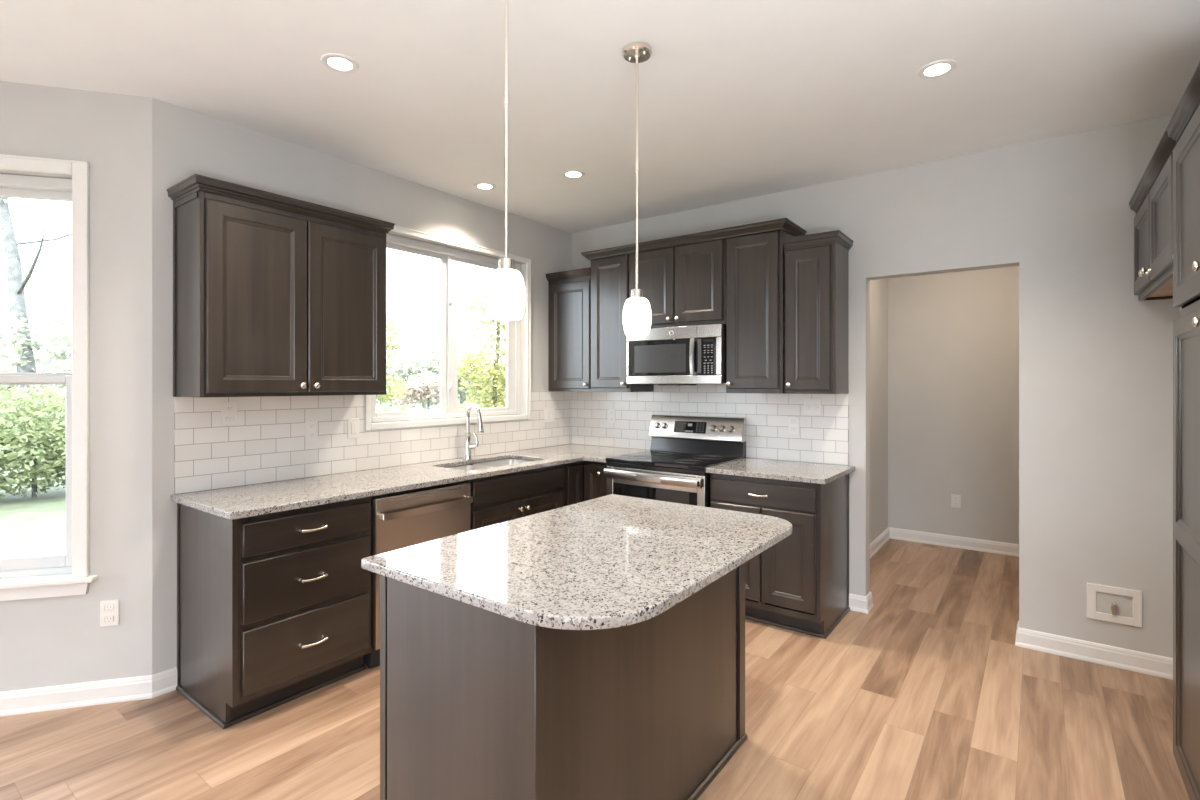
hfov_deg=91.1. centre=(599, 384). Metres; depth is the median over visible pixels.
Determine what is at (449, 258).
window
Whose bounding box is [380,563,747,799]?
base cabinet
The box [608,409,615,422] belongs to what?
outlet plate
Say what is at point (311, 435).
socket
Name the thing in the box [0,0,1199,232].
ceiling
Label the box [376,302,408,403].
tree
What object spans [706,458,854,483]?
countertop
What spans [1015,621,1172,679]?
baseboard
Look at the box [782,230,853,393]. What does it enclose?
upper cabinet
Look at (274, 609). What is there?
base cabinet
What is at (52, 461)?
leafy shrub
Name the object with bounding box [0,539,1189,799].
floor
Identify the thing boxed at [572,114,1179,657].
wall
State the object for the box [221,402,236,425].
outlet plate
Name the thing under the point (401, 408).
leafy shrub
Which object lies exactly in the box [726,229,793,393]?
upper cabinet
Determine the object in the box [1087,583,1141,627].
water valve box
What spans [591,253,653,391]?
upper cabinet
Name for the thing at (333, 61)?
recessed light
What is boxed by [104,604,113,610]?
socket
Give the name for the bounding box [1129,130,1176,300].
upper cabinet
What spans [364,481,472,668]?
dishwasher
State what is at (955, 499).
outlet plate
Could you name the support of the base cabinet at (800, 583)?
on the floor
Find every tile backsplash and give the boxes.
[174,391,571,493]
[572,383,848,464]
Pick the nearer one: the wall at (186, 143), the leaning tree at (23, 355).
the wall at (186, 143)
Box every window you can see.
[0,154,97,600]
[365,225,530,429]
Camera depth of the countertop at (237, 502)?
3.09 m
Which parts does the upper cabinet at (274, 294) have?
door, crown moulding, knob, knob, door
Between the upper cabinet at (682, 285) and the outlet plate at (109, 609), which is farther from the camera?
the upper cabinet at (682, 285)
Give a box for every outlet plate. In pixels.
[100,599,118,626]
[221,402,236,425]
[305,420,317,441]
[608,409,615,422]
[789,416,798,433]
[804,399,821,414]
[951,494,960,507]
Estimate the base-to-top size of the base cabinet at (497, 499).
0.884 m
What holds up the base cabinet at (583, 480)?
on the floor
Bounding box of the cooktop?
[606,450,742,470]
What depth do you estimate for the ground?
8.71 m
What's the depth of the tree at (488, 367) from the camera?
46.40 m
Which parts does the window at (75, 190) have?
frame, sash, sash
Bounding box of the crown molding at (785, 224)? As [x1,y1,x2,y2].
[581,218,806,260]
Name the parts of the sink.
bowl, bowl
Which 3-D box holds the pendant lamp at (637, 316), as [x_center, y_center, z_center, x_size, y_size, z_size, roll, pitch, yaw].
[0.146,-0.753,2.312,0.116,1.118,0.116,0,0,37]
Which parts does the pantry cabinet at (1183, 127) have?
crown moulding, door, door, frame, knob, knob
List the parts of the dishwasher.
bar handle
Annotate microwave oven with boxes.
[626,324,725,384]
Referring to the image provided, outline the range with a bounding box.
[604,414,745,506]
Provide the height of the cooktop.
0.028 m
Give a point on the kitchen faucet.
(468, 445)
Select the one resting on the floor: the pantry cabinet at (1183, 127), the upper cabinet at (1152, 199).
the pantry cabinet at (1183, 127)
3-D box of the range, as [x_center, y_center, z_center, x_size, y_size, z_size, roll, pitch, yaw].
[0.521,0.829,4.095,0.758,1.191,0.700,0,0,37]
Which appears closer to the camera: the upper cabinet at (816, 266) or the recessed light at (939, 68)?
the recessed light at (939, 68)
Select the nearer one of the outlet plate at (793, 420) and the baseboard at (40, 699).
the baseboard at (40, 699)
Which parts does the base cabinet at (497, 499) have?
door, false drawer, door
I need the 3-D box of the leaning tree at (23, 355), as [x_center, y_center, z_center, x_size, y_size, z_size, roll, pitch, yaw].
[-13.058,-3.761,13.078,4.274,11.629,2.626,0,0,9]
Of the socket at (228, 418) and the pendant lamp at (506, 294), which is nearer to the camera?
the pendant lamp at (506, 294)
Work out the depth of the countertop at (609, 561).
1.72 m
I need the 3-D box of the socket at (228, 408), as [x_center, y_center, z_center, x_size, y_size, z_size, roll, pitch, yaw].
[-1.851,0.121,2.941,0.005,0.028,0.034,0,0,37]
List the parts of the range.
oven handle, oven door, trim, knob, knob, control panel, knob, knob, knob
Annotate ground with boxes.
[0,395,505,577]
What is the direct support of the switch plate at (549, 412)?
attached to the tile backsplash at (267, 443)
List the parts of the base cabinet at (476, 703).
panel, panel, shoe moulding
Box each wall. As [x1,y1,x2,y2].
[0,81,151,691]
[152,98,571,674]
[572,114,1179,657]
[870,266,1018,543]
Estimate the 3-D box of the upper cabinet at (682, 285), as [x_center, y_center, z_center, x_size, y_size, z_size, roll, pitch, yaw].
[0.612,-0.686,4.242,0.760,0.568,0.377,0,0,37]
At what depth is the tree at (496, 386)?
13.89 m
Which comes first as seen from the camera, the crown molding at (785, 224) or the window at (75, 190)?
the window at (75, 190)
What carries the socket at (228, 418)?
attached to the outlet plate at (228, 409)
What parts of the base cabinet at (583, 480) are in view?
door, door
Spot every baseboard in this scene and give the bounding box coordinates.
[0,667,176,716]
[849,527,1018,613]
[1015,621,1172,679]
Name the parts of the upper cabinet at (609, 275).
door, frame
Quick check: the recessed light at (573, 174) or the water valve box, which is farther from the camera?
the recessed light at (573, 174)
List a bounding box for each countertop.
[170,444,647,519]
[361,494,792,629]
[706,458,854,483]
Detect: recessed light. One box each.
[320,53,358,72]
[474,182,495,189]
[562,170,584,178]
[917,60,956,78]
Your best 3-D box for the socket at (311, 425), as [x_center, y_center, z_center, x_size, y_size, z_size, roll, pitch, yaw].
[-1.603,0.232,3.273,0.005,0.028,0.034,0,0,37]
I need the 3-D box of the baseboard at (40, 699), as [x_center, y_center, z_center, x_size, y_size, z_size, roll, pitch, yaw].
[-2.683,1.380,2.516,1.487,0.099,0.074,0,0,-18]
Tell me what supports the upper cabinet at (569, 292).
attached to the wall at (1096, 359)
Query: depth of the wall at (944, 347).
5.16 m
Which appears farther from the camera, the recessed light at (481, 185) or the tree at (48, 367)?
the tree at (48, 367)
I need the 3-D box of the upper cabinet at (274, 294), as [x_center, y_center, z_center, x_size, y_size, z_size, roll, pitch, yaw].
[-1.582,-0.425,3.029,0.354,0.966,0.983,0,0,37]
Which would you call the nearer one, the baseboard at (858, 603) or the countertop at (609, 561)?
the countertop at (609, 561)
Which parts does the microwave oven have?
door handle, control panel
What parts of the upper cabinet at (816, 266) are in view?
door, frame, crown moulding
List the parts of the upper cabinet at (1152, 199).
door, knob, crown moulding, frame, door, panel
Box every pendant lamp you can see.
[487,0,525,319]
[622,42,651,335]
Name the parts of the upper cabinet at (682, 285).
door, door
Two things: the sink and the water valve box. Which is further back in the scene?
the sink
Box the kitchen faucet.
[463,404,483,458]
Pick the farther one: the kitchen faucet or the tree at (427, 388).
the tree at (427, 388)
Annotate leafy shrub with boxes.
[0,385,65,497]
[376,399,439,411]
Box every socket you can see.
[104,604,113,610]
[104,616,113,622]
[226,406,232,410]
[226,416,232,421]
[309,423,314,428]
[309,433,314,437]
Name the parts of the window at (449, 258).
sash, sash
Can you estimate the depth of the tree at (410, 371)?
36.93 m
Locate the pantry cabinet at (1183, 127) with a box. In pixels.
[1166,61,1199,799]
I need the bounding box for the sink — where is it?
[448,459,531,469]
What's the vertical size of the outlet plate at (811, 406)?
0.105 m
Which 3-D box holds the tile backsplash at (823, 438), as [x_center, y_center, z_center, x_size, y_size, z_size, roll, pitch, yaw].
[0.671,0.235,4.429,2.275,0.559,0.008,0,0,37]
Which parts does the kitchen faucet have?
spout, lever handle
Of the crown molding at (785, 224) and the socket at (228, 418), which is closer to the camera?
the socket at (228, 418)
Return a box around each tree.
[0,197,71,471]
[0,358,71,408]
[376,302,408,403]
[376,342,498,409]
[390,370,439,409]
[458,289,505,408]
[458,367,505,408]
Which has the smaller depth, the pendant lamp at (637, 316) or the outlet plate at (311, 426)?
the pendant lamp at (637, 316)
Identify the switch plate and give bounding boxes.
[348,418,358,438]
[545,408,554,421]
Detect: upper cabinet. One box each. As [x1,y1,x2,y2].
[167,174,394,396]
[545,267,590,391]
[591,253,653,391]
[629,238,725,327]
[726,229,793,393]
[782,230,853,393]
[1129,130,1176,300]
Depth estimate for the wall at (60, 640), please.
2.65 m
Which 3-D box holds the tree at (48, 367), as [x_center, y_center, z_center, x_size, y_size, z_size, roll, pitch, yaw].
[-20.005,-0.387,18.666,4.199,4.836,12.216,0,0,37]
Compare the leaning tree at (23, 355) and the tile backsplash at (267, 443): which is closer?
the tile backsplash at (267, 443)
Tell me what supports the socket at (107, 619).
attached to the outlet plate at (109, 609)
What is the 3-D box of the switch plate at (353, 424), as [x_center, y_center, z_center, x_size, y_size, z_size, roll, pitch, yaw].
[-1.455,0.260,3.475,0.009,0.116,0.072,0,0,37]
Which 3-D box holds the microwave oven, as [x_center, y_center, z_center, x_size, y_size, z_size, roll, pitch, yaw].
[0.593,-0.195,4.213,0.752,0.406,0.423,0,0,37]
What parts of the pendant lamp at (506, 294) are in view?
rod, lamp shade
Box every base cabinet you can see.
[176,497,370,728]
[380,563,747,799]
[466,459,563,530]
[564,461,606,505]
[710,473,849,638]
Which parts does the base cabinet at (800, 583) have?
door, pull handle, drawer, frame, door, shoe moulding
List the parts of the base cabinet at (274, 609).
shoe moulding, frame, drawer, drawer, drawer, pull handle, pull handle, pull handle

